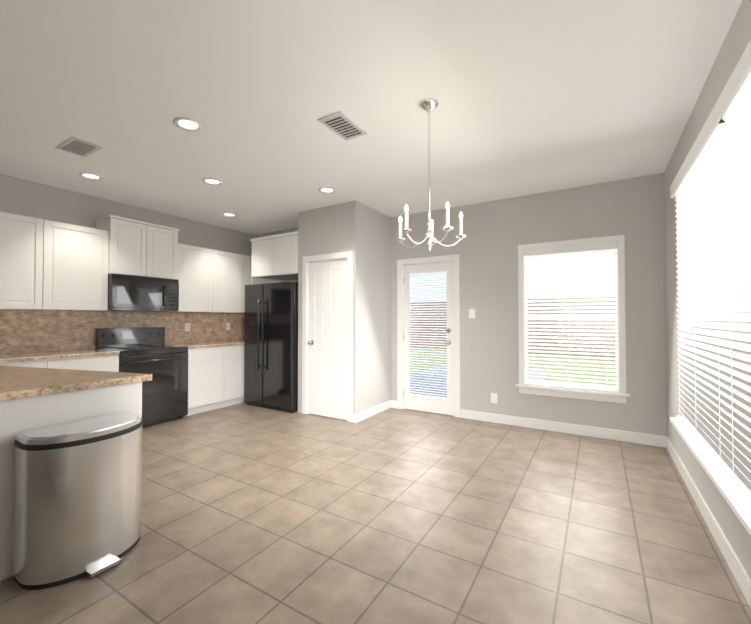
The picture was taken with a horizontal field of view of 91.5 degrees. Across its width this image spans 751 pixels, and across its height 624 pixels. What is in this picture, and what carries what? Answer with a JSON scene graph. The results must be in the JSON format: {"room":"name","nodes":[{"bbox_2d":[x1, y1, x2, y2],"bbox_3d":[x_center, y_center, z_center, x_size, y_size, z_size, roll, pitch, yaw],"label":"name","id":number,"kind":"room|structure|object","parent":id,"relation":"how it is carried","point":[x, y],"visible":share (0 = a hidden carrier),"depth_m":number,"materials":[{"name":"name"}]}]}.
{"room":"kitchen","nodes":[
{"label":"kitchen","id":0,"kind":"room"},
{"bbox_2d":[0,174,253,311],"bbox_3d":[-3.696,-0.021,3.935,0.120,2.740,6.600,-1,-1,31],"label":"wall","id":1,"kind":"structure","parent":0,"point":[19,196],"depth_m":4.34,"materials":[{"name":"grey paint"}]},
{"bbox_2d":[0,212,51,309],"bbox_3d":[-3.664,-0.488,3.549,0.338,0.920,0.701,-1,-1,31],"label":"upper cabinet","id":2,"kind":"object","parent":1,"relation":"attached to","point":[48,265],"depth_m":3.60,"materials":[{"name":"white wood"}]},
{"bbox_2d":[52,221,107,310],"bbox_3d":[-3.379,-0.480,4.018,0.338,0.920,0.639,-1,-1,31],"label":"upper cabinet","id":3,"kind":"object","parent":1,"relation":"attached to","point":[79,253],"depth_m":3.97,"materials":[{"name":"white wood"}]},
{"bbox_2d":[0,309,244,353],"bbox_3d":[-2.884,0.214,4.542,0.628,0.450,3.947,-1,-1,31],"label":"backsplash","id":4,"kind":"structure","parent":1,"relation":"attached to","point":[24,331],"depth_m":4.31,"materials":[{"name":"tile"}]},
{"bbox_2d":[185,323,189,330],"bbox_3d":[-2.747,0.222,5.344,0.006,0.120,0.080,-1,-1,31],"label":"outlet","id":5,"kind":"object","parent":4,"relation":"attached to","point":[187,326],"depth_m":5.34,"materials":[{"name":"white plastic"}]},
{"bbox_2d":[95,215,151,276],"bbox_3d":[-3.081,-0.775,4.484,0.367,0.675,0.456,-1,-1,31],"label":"upper cabinet","id":6,"kind":"object","parent":1,"relation":"attached to","point":[129,240],"depth_m":4.36,"materials":[{"name":"white wood"}]},
{"bbox_2d":[107,274,178,311],"bbox_3d":[-2.958,-0.222,4.596,0.451,0.420,0.786,-1,-1,31],"label":"microwave","id":7,"kind":"object","parent":6,"relation":"attached to","point":[134,293],"visible":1,"depth_m":4.44,"materials":[{"name":"black metal"}]},
{"bbox_2d":[152,224,179,279],"bbox_3d":[-2.907,-0.770,4.770,0.367,0.675,0.455,-1,-1,31],"label":"upper cabinet","id":8,"kind":"object","parent":1,"relation":"attached to","point":[165,245],"depth_m":4.73,"materials":[{"name":"white wood"}]},
{"bbox_2d":[171,244,219,311],"bbox_3d":[-2.644,-0.460,5.224,0.338,0.920,0.598,-1,-1,31],"label":"upper cabinet","id":9,"kind":"object","parent":1,"relation":"attached to","point":[199,266],"depth_m":5.15,"materials":[{"name":"white wood"}]},
{"bbox_2d":[216,251,247,311],"bbox_3d":[-2.382,-0.453,5.654,0.338,0.920,0.651,-1,-1,31],"label":"upper cabinet","id":10,"kind":"object","parent":1,"relation":"attached to","point":[230,293],"depth_m":5.63,"materials":[{"name":"white wood"}]},
{"bbox_2d":[248,256,251,284],"bbox_3d":[-2.128,-0.446,6.071,0.338,0.920,0.567,-1,-1,31],"label":"upper cabinet","id":11,"kind":"object","parent":1,"relation":"attached to","point":[249,257],"depth_m":5.91,"materials":[{"name":"white wood"}]},
{"bbox_2d":[254,228,297,281],"bbox_3d":[-1.351,0.013,5.996,1.740,2.740,0.120,-1,-1,31],"label":"wall","id":12,"kind":"structure","parent":0,"point":[276,232],"depth_m":6.09,"materials":[{"name":"grey paint"}]},
{"bbox_2d":[250,231,297,283],"bbox_3d":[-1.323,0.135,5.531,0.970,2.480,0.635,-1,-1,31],"label":"upper cabinet","id":13,"kind":"object","parent":12,"relation":"attached to","point":[274,259],"visible":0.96,"depth_m":5.30,"materials":[{"name":"white wood"}]},
{"bbox_2d":[298,200,361,413],"bbox_3d":[-0.626,-0.007,4.794,0.950,2.740,0.100,-1,-1,31],"label":"wall","id":14,"kind":"structure","parent":0,"point":[361,231],"depth_m":4.65,"materials":[{"name":"grey paint"}]},
{"bbox_2d":[307,259,346,419],"bbox_3d":[-0.635,0.345,4.723,0.648,2.018,0.109,-1,-1,31],"label":"pantry door","id":15,"kind":"structure","parent":14,"relation":"in","point":[327,379],"depth_m":4.74,"materials":[{"name":"white wood"}]},
{"bbox_2d":[302,251,352,422],"bbox_3d":[-0.608,0.306,4.768,0.822,2.113,0.117,-1,-1,31],"label":"door frame","id":16,"kind":"structure","parent":14,"relation":"attached to","point":[307,260],"depth_m":4.74,"materials":[{"name":"white wood"}]},
{"bbox_2d":[0,0,741,234],"bbox_3d":[-1.202,-1.467,2.440,5.960,0.100,6.600,-1,-1,31],"label":"ceiling","id":17,"kind":"structure","parent":0,"point":[535,96],"depth_m":2.40,"materials":[{"name":"white paint"}]},
{"bbox_2d":[55,137,102,156],"bbox_3d":[-2.522,-1.399,3.115,0.360,0.012,0.210,-1,-1,31],"label":"ceiling vent","id":18,"kind":"object","parent":17,"relation":"in","point":[74,145],"depth_m":3.10,"materials":[{"name":"grey metal"}]},
{"bbox_2d":[79,172,102,179],"bbox_3d":[-2.918,-1.390,3.754,0.199,0.007,0.199,0,-1,-14],"label":"recessed light","id":19,"kind":"object","parent":17,"relation":"in","point":[91,176],"depth_m":3.76,"materials":[{"name":"white"}]},
{"bbox_2d":[173,117,202,131],"bbox_3d":[-1.409,-1.407,2.753,0.199,0.007,0.199,0,-1,-14],"label":"recessed light","id":20,"kind":"object","parent":17,"relation":"in","point":[188,124],"depth_m":2.75,"materials":[{"name":"white glass"}]},
{"bbox_2d":[202,178,222,184],"bbox_3d":[-1.739,-1.388,3.902,0.199,0.007,0.199,0,-1,-14],"label":"recessed light","id":21,"kind":"object","parent":17,"relation":"in","point":[210,181],"depth_m":3.90,"materials":[{"name":"white glass"}]},
{"bbox_2d":[222,213,236,216],"bbox_3d":[-2.057,-1.367,5.149,0.199,0.007,0.199,0,-1,-14],"label":"recessed light","id":22,"kind":"object","parent":17,"relation":"in","point":[224,214],"depth_m":5.14,"materials":[{"name":"white glass"}]},
{"bbox_2d":[318,187,335,193],"bbox_3d":[-0.551,-1.384,4.162,0.199,0.007,0.199,0,-1,-14],"label":"recessed light","id":23,"kind":"object","parent":17,"relation":"in","point":[328,190],"depth_m":4.16,"materials":[{"name":"white"}]},
{"bbox_2d":[317,111,367,140],"bbox_3d":[-0.244,-1.404,2.781,0.210,0.012,0.360,-1,-1,31],"label":"ceiling vent","id":24,"kind":"object","parent":17,"relation":"in","point":[342,125],"depth_m":2.76,"materials":[{"name":"grey metal"}]},
{"bbox_2d":[395,98,465,250],"bbox_3d":[0.346,-0.913,2.495,0.470,1.005,0.490,-1,-1,31],"label":"chandelier","id":25,"kind":"object","parent":17,"relation":"hanging from","point":[428,106],"visible":1,"depth_m":2.47,"materials":[{"name":"silver metal"}]},
{"bbox_2d":[0,402,750,623],"bbox_3d":[-1.202,1.373,2.393,5.960,0.100,6.600,-1,-1,31],"label":"floor","id":26,"kind":"structure","parent":0,"point":[250,514],"depth_m":2.18,"materials":[{"name":"tile"}]},
{"bbox_2d":[0,356,59,368],"bbox_3d":[-3.559,0.900,3.430,0.617,0.880,0.678,-1,-1,31],"label":"base cabinet","id":27,"kind":"object","parent":26,"relation":"on","point":[53,362],"depth_m":3.44,"materials":[{"name":"white wood"}]},
{"bbox_2d":[0,382,141,580],"bbox_3d":[-2.836,0.888,2.673,2.640,0.880,0.825,-1,-1,31],"label":"base cabinet","id":28,"kind":"object","parent":26,"relation":"on","point":[32,398],"depth_m":1.90,"materials":[{"name":"white wood"}]},
{"bbox_2d":[0,366,151,401],"bbox_3d":[-2.820,0.428,2.680,2.668,0.040,0.900,-1,-1,31],"label":"countertop","id":29,"kind":"structure","parent":28,"relation":"on","point":[15,381],"depth_m":2.16,"materials":[{"name":"beige stone"}]},
{"bbox_2d":[13,411,142,589],"bbox_3d":[-1.510,0.959,1.944,0.362,0.713,0.534,-1,-1,31],"label":"trash can","id":30,"kind":"object","parent":26,"relation":"on","point":[77,497],"visible":0.96,"depth_m":1.80,"materials":[{"name":"silver metal"}]},
{"bbox_2d":[40,352,119,371],"bbox_3d":[-3.269,0.908,3.905,0.617,0.880,0.678,-1,-1,31],"label":"base cabinet","id":31,"kind":"object","parent":26,"relation":"on","point":[91,361],"depth_m":3.82,"materials":[{"name":"white wood"}]},
{"bbox_2d":[95,327,187,425],"bbox_3d":[-2.847,0.778,4.512,0.688,1.160,0.782,-1,-1,31],"label":"range","id":32,"kind":"object","parent":26,"relation":"on","point":[144,350],"visible":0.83,"depth_m":4.45,"materials":[{"name":"black metal"}]},
{"bbox_2d":[165,344,227,416],"bbox_3d":[-2.528,0.929,5.123,0.617,0.880,0.585,-1,-1,31],"label":"base cabinet","id":33,"kind":"object","parent":26,"relation":"on","point":[215,374],"depth_m":4.96,"materials":[{"name":"white wood"}]},
{"bbox_2d":[228,340,246,405],"bbox_3d":[-2.271,0.936,5.545,0.617,0.880,0.646,-1,-1,31],"label":"base cabinet","id":34,"kind":"object","parent":26,"relation":"on","point":[235,351],"depth_m":5.35,"materials":[{"name":"white wood"}]},
{"bbox_2d":[236,340,244,343],"bbox_3d":[-2.013,0.943,5.968,0.617,0.880,0.586,-1,-1,31],"label":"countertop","id":35,"kind":"structure","parent":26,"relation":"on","point":[237,341],"depth_m":5.68,"materials":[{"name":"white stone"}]},
{"bbox_2d":[244,282,297,412],"bbox_3d":[-1.362,0.486,5.441,0.950,1.775,0.786,-1,-1,31],"label":"fridge","id":36,"kind":"object","parent":26,"relation":"on","point":[271,351],"visible":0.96,"depth_m":5.10,"materials":[{"name":"black metal"}]},
{"bbox_2d":[362,204,390,410],"bbox_3d":[-0.026,-0.004,4.967,0.106,2.740,0.780,-1,-1,31],"label":"wall","id":37,"kind":"structure","parent":0,"point":[376,226],"depth_m":4.92,"materials":[{"name":"grey paint"}]},
{"bbox_2d":[352,400,395,422],"bbox_3d":[-0.008,1.309,4.855,0.030,0.110,0.914,-1,-1,31],"label":"baseboard","id":38,"kind":"structure","parent":37,"relation":"attached to","point":[360,416],"depth_m":4.82,"materials":[{"name":"white wood"}]},
{"bbox_2d":[391,173,667,436],"bbox_3d":[0.535,-0.001,5.152,5.840,2.740,0.120,-1,-1,31],"label":"wall","id":39,"kind":"structure","parent":0,"point":[498,232],"depth_m":4.25,"materials":[{"name":"grey paint"}]},
{"bbox_2d":[403,262,453,415],"bbox_3d":[0.699,0.349,4.967,0.740,2.018,0.126,-1,-1,31],"label":"back door","id":40,"kind":"structure","parent":39,"relation":"in","point":[432,404],"depth_m":4.98,"materials":[{"name":"white"}]},
{"bbox_2d":[397,254,459,417],"bbox_3d":[0.731,0.310,5.017,0.910,2.113,0.137,-1,-1,31],"label":"door frame","id":41,"kind":"structure","parent":39,"relation":"attached to","point":[454,259],"depth_m":4.96,"materials":[{"name":"white wood"}]},
{"bbox_2d":[469,309,474,317],"bbox_3d":[1.227,0.021,4.654,0.080,0.120,0.008,-1,-1,31],"label":"switch plate","id":42,"kind":"object","parent":39,"relation":"attached to","point":[471,313],"visible":1,"depth_m":4.65,"materials":[{"name":"white plastic"}]},
{"bbox_2d":[491,393,496,402],"bbox_3d":[1.458,1.058,4.497,0.080,0.120,0.008,-1,-1,31],"label":"electrical outlet plate","id":43,"kind":"object","parent":39,"relation":"attached to","point":[493,397],"visible":1,"depth_m":4.50,"materials":[{"name":"white plastic"}]},
{"bbox_2d":[460,409,663,446],"bbox_3d":[1.986,1.298,4.166,2.087,0.110,0.017,-1,-1,31],"label":"baseboard","id":44,"kind":"structure","parent":39,"relation":"attached to","point":[611,434],"depth_m":4.06,"materials":[{"name":"white wood"}]},
{"bbox_2d":[516,235,629,403],"bbox_3d":[2.166,0.076,4.104,1.115,1.760,0.140,-1,-1,31],"label":"window","id":45,"kind":"structure","parent":39,"relation":"in","point":[607,244],"depth_m":4.08,"materials":[{"name":"white"}]},
{"bbox_2d":[664,0,750,577],"bbox_3d":[1.292,-0.072,0.898,0.120,2.740,6.360,-1,-1,31],"label":"wall","id":46,"kind":"structure","parent":0,"point":[728,57],"depth_m":2.54,"materials":[{"name":"grey paint"}]},
{"bbox_2d":[664,436,750,607],"bbox_3d":[1.235,1.243,0.911,0.014,0.110,6.360,-1,-1,31],"label":"baseboard","id":47,"kind":"structure","parent":46,"relation":"attached to","point":[738,571],"depth_m":2.10,"materials":[{"name":"white wood"}]},
{"bbox_2d":[670,40,750,535],"bbox_3d":[1.728,-0.042,1.744,0.185,1.947,2.660,-1,-1,31],"label":"window","id":48,"kind":"structure","parent":46,"relation":"in","point":[710,189],"depth_m":1.86,"materials":[{"name":"white"}]},
{"label":"outside","id":49,"kind":"structure","parent":0,"visible":0},
{"bbox_2d":[410,349,615,397],"bbox_3d":[3.875,1.530,10.264,28.000,0.090,12.110,-1,-1,31],"label":"ground","id":50,"kind":"structure","parent":49,"point":[528,370],"depth_m":9.17,"materials":[{"name":"green plant"}]},
{"bbox_2d":[410,297,614,356],"bbox_3d":[6.070,0.525,13.845,28.043,2.100,0.060,-1,-1,31],"label":"fence","id":51,"kind":"object","parent":50,"relation":"on","point":[531,327],"depth_m":13.49,"materials":[{"name":"brown wood"}]}
]}

